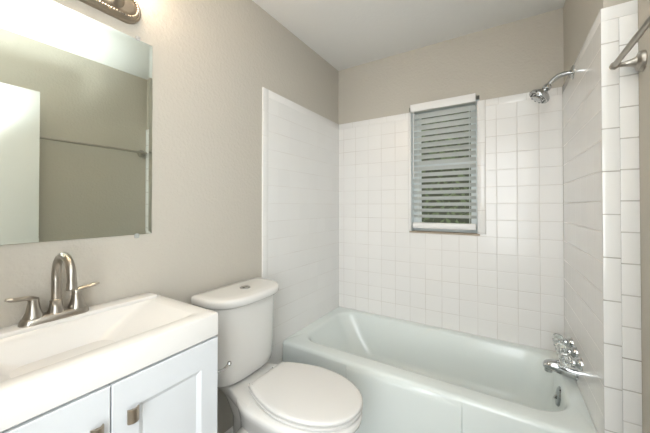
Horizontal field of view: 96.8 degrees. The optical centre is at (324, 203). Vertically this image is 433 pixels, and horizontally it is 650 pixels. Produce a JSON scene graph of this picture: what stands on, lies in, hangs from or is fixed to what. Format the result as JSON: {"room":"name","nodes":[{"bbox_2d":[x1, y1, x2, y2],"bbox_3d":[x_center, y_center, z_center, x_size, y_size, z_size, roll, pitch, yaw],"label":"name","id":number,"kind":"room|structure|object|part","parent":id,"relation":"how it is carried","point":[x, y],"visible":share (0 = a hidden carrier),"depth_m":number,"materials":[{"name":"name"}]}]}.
{"room":"bathroom","nodes":[
{"label":"bathroom","id":0,"kind":"room"},
{"bbox_2d":[0,0,338,432],"bbox_3d":[-0.559,0.045,1.530,0.120,2.440,2.690,0,-1,32],"label":"wall","id":1,"kind":"structure","parent":0,"point":[245,126],"depth_m":1.50,"materials":[{"name":"beige paint"}]},
{"bbox_2d":[0,0,152,244],"bbox_3d":[-0.871,-0.265,0.919,0.011,0.796,0.617,0,-1,32],"label":"wall mirror","id":2,"kind":"object","parent":1,"relation":"attached to","point":[76,88],"visible":1,"depth_m":0.96,"materials":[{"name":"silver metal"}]},
{"bbox_2d":[79,0,140,23],"bbox_3d":[-0.812,-0.804,0.890,0.148,0.220,0.524,0,-1,32],"label":"vanity light","id":3,"kind":"object","parent":1,"relation":"attached to","point":[126,11],"visible":1,"depth_m":1.07,"materials":[{"name":"silver metal"}]},
{"bbox_2d":[225,426,232,432],"bbox_3d":[-0.540,1.221,1.438,0.014,0.085,0.632,0,-1,32],"label":"baseboard","id":4,"kind":"structure","parent":1,"relation":"attached to","point":[230,430],"depth_m":1.50,"materials":[{"name":"white paint"}]},
{"bbox_2d":[252,0,564,70],"bbox_3d":[-0.072,-1.215,0.030,2.500,0.050,4.750,0,-1,32],"label":"ceiling","id":5,"kind":"structure","parent":0,"point":[346,34],"depth_m":1.85,"materials":[{"name":"white paint"}]},
{"bbox_2d":[338,8,563,351],"bbox_3d":[0.845,0.051,2.153,1.627,2.440,0.153,0,-1,32],"label":"wall","id":6,"kind":"structure","parent":0,"point":[503,281],"depth_m":1.96,"materials":[{"name":"white tile"}]},
{"bbox_3d":[0.864,0.214,2.101,0.474,0.012,0.088,0,-1,32],"label":"window sill","id":7,"kind":"part","parent":6,"relation":"part of","materials":[{"name":"beige tile"}]},
{"bbox_2d":[412,99,478,232],"bbox_3d":[0.895,-0.257,2.156,0.474,0.952,0.064,0,-1,32],"label":"window","id":8,"kind":"structure","parent":6,"relation":"in","point":[416,219],"depth_m":2.15,"materials":[{"name":"white plastic"}]},
{"bbox_2d":[410,93,476,229],"bbox_3d":[0.851,-0.278,2.088,0.437,0.927,0.089,0,-1,32],"label":"window blind","id":9,"kind":"object","parent":8,"relation":"attached to","point":[468,99],"visible":1,"depth_m":2.09,"materials":[{"name":"white plastic"}]},
{"bbox_3d":[0.714,-0.270,2.193,0.003,0.842,0.053,0,-1,32],"label":"ladder cord","id":10,"kind":"part","parent":9,"relation":"part of","materials":[{"name":"white fabric"}]},
{"bbox_3d":[0.859,0.164,2.096,0.428,0.043,0.050,0,-1,32],"label":"rail","id":11,"kind":"part","parent":9,"relation":"part of","materials":[{"name":"white plastic"}]},
{"bbox_3d":[1.009,-0.272,2.011,0.003,0.842,0.053,0,-1,32],"label":"ladder cord","id":12,"kind":"part","parent":9,"relation":"part of","materials":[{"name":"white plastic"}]},
{"bbox_3d":[0.899,-0.262,2.163,0.394,0.882,0.005,0,-1,32],"label":"pane","id":13,"kind":"part","parent":8,"relation":"part of","materials":[{"name":"clear glass"}]},
{"bbox_2d":[562,0,649,432],"bbox_3d":[0.879,0.036,0.640,0.215,2.440,2.690,0,-1,32],"label":"wall","id":14,"kind":"structure","parent":0,"point":[606,112],"depth_m":1.03,"materials":[{"name":"white tile"}]},
{"bbox_2d":[529,65,574,103],"bbox_3d":[1.166,-0.613,1.488,0.183,0.169,0.123,0,-1,32],"label":"shower head","id":15,"kind":"object","parent":14,"relation":"attached to","point":[538,95],"visible":1,"depth_m":1.49},
{"bbox_3d":[1.126,-0.556,1.526,0.067,0.053,0.081,0,-1,32],"label":"nozzle plate","id":16,"kind":"part","parent":15,"relation":"part of","materials":[{"name":"silver metal"}]},
{"bbox_3d":[1.204,-0.640,1.487,0.112,0.071,0.023,0,-1,32],"label":"arm","id":17,"kind":"part","parent":15,"relation":"part of","materials":[{"name":"silver metal"}]},
{"bbox_2d":[543,359,578,379],"bbox_3d":[1.180,0.828,1.450,0.134,0.074,0.066,0,-1,32],"label":"tub spout","id":18,"kind":"object","parent":14,"relation":"attached to","point":[550,365],"visible":0.91,"depth_m":1.43,"materials":[{"name":"silver metal"}]},
{"bbox_2d":[552,333,572,347],"bbox_3d":[1.259,0.732,1.531,0.084,0.063,0.063,0,-1,32],"label":"handle","id":19,"kind":"object","parent":14,"relation":"attached to","point":[568,341],"visible":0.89,"depth_m":1.52,"materials":[{"name":"silver metal"}]},
{"bbox_3d":[1.247,0.732,1.538,0.048,0.063,0.063,0,-1,32],"label":"crystal knob","id":20,"kind":"part","parent":19,"relation":"part of","materials":[{"name":"clear glass"}]},
{"bbox_2d":[555,342,577,358],"bbox_3d":[1.203,0.737,1.441,0.084,0.063,0.063,0,-1,32],"label":"handle","id":21,"kind":"object","parent":14,"relation":"attached to","point":[560,347],"visible":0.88,"depth_m":1.43,"materials":[{"name":"silver metal"}]},
{"bbox_3d":[1.191,0.737,1.448,0.048,0.063,0.063,0,-1,32],"label":"crystal knob","id":22,"kind":"part","parent":21,"relation":"part of","materials":[{"name":"clear glass"}]},
{"bbox_2d":[558,352,582,370],"bbox_3d":[1.148,0.742,1.351,0.084,0.063,0.063,0,-1,32],"label":"handle","id":23,"kind":"object","parent":14,"relation":"attached to","point":[565,360],"visible":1,"depth_m":1.33,"materials":[{"name":"silver metal"}]},
{"bbox_3d":[1.135,0.742,1.358,0.048,0.063,0.063,0,-1,32],"label":"crystal knob","id":24,"kind":"part","parent":23,"relation":"part of","materials":[{"name":"clear glass"}]},
{"bbox_2d":[609,15,649,71],"bbox_3d":[0.823,-0.479,0.656,0.083,0.068,0.836,0,-1,32],"label":"towel bar","id":25,"kind":"object","parent":14,"relation":"attached to","point":[639,62],"visible":1,"depth_m":0.94,"materials":[{"name":"silver metal"}]},
{"bbox_3d":[1.032,-0.476,0.978,0.066,0.068,0.068,0,-1,32],"label":"post","id":26,"kind":"part","parent":25,"relation":"part of","materials":[{"name":"silver metal"}]},
{"bbox_3d":[-0.072,1.275,0.006,2.500,0.050,4.750,0,-1,32],"label":"floor","id":27,"kind":"structure","parent":0,"visible":0},
{"bbox_2d":[0,336,217,432],"bbox_3d":[-0.684,0.850,0.801,0.426,0.816,0.622,0,-1,32],"label":"bathroom vanity","id":28,"kind":"object","parent":27,"relation":"on","point":[177,393],"visible":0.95,"depth_m":0.79,"materials":[{"name":"white paint"}]},
{"bbox_3d":[-0.613,0.790,0.575,0.018,0.690,0.309,0,-1,32],"label":"door","id":29,"kind":"part","parent":28,"relation":"part of","materials":[{"name":"white paint"}]},
{"bbox_3d":[-0.526,0.537,0.667,0.013,0.035,0.026,0,-1,32],"label":"knob","id":30,"kind":"part","parent":28,"relation":"part of","materials":[{"name":"silver metal"}]},
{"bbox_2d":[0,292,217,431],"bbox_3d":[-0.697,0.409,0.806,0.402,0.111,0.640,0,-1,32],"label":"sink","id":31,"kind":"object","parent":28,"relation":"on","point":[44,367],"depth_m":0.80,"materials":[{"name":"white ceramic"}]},
{"bbox_2d":[4,252,99,327],"bbox_3d":[-0.815,0.251,0.893,0.176,0.208,0.174,0,-1,-9],"label":"sink faucet","id":32,"kind":"object","parent":31,"relation":"on","point":[33,315],"visible":1,"depth_m":0.87,"materials":[{"name":"silver metal"}]},
{"bbox_3d":[-0.870,0.280,0.827,0.025,0.031,0.068,0,-1,19],"label":"lever","id":33,"kind":"part","parent":32,"relation":"part of","materials":[{"name":"silver metal"}]},
{"bbox_3d":[-0.862,0.306,0.852,0.047,0.061,0.047,0,-1,32],"label":"handle","id":34,"kind":"part","parent":32,"relation":"part of","materials":[{"name":"silver metal"}]},
{"bbox_3d":[-0.835,0.344,0.895,0.052,0.020,0.166,0,-1,32],"label":"plate","id":35,"kind":"part","parent":32,"relation":"part of","materials":[{"name":"silver metal"}]},
{"bbox_3d":[-0.783,0.225,0.864,0.147,0.158,0.025,0,-1,32],"label":"spout","id":36,"kind":"part","parent":32,"relation":"part of","materials":[{"name":"silver metal"}]},
{"bbox_3d":[-0.808,0.306,0.939,0.047,0.061,0.047,0,-1,32],"label":"handle","id":37,"kind":"part","parent":32,"relation":"part of","materials":[{"name":"silver metal"}]},
{"bbox_3d":[-0.790,0.281,0.957,0.025,0.031,0.068,-1,-1,45],"label":"lever","id":38,"kind":"part","parent":32,"relation":"part of","materials":[{"name":"silver metal"}]},
{"bbox_3d":[-0.485,0.538,0.732,0.013,0.035,0.026,0,-1,32],"label":"knob","id":39,"kind":"part","parent":28,"relation":"part of","materials":[{"name":"silver metal"}]},
{"bbox_3d":[-0.449,0.793,0.840,0.018,0.690,0.308,0,-1,32],"label":"door","id":40,"kind":"part","parent":28,"relation":"part of","materials":[{"name":"white paint"}]},
{"bbox_2d":[218,361,231,372],"bbox_3d":[-0.381,0.594,1.043,0.032,0.036,0.104,0,-1,32],"label":"toilet paper holder","id":41,"kind":"object","parent":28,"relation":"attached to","point":[229,363],"visible":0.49,"depth_m":1.06,"materials":[{"name":"silver metal"}]},
{"bbox_3d":[-0.383,0.600,1.039,0.009,0.025,0.088,0,-1,32],"label":"arm","id":42,"kind":"part","parent":41,"relation":"part of","materials":[{"name":"silver metal"}]},
{"bbox_2d":[191,277,362,432],"bbox_3d":[-0.187,0.837,1.284,0.747,0.851,0.424,0,-1,32],"label":"toilet","id":43,"kind":"object","parent":27,"relation":"on","point":[262,396],"visible":0.98,"depth_m":1.26,"materials":[{"name":"white ceramic"}]},
{"bbox_3d":[-0.401,0.441,1.420,0.244,0.046,0.424,0,-1,32],"label":"tank lid","id":44,"kind":"part","parent":43,"relation":"part of","materials":[{"name":"white ceramic"}]},
{"bbox_3d":[-0.408,0.644,1.423,0.204,0.360,0.388,0,-1,32],"label":"tank","id":45,"kind":"part","parent":43,"relation":"part of","materials":[{"name":"white ceramic"}]},
{"bbox_3d":[-0.072,0.796,1.229,0.480,0.016,0.354,0,-1,32],"label":"seat lid","id":46,"kind":"part","parent":43,"relation":"part of","materials":[{"name":"white plastic"}]},
{"bbox_3d":[-0.072,0.816,1.228,0.480,0.015,0.354,0,-1,32],"label":"seat","id":47,"kind":"part","parent":43,"relation":"part of","materials":[{"name":"white plastic"}]},
{"bbox_2d":[283,307,596,432],"bbox_3d":[0.567,1.080,1.778,1.523,0.381,0.766,0,-1,32],"label":"bathtub","id":48,"kind":"object","parent":27,"relation":"on","point":[410,377],"visible":0.89,"depth_m":1.69,"materials":[{"name":"white ceramic"}]},
{"bbox_3d":[0.376,1.079,1.469,0.596,0.375,0.039,0,-1,32],"label":"apron panel","id":49,"kind":"part","parent":48,"relation":"part of","materials":[{"name":"white ceramic"}]},
{"bbox_3d":[1.169,0.964,1.440,0.032,0.093,0.094,0,-1,32],"label":"overflow plate","id":50,"kind":"part","parent":48,"relation":"part of","materials":[{"name":"silver metal"}]}
]}

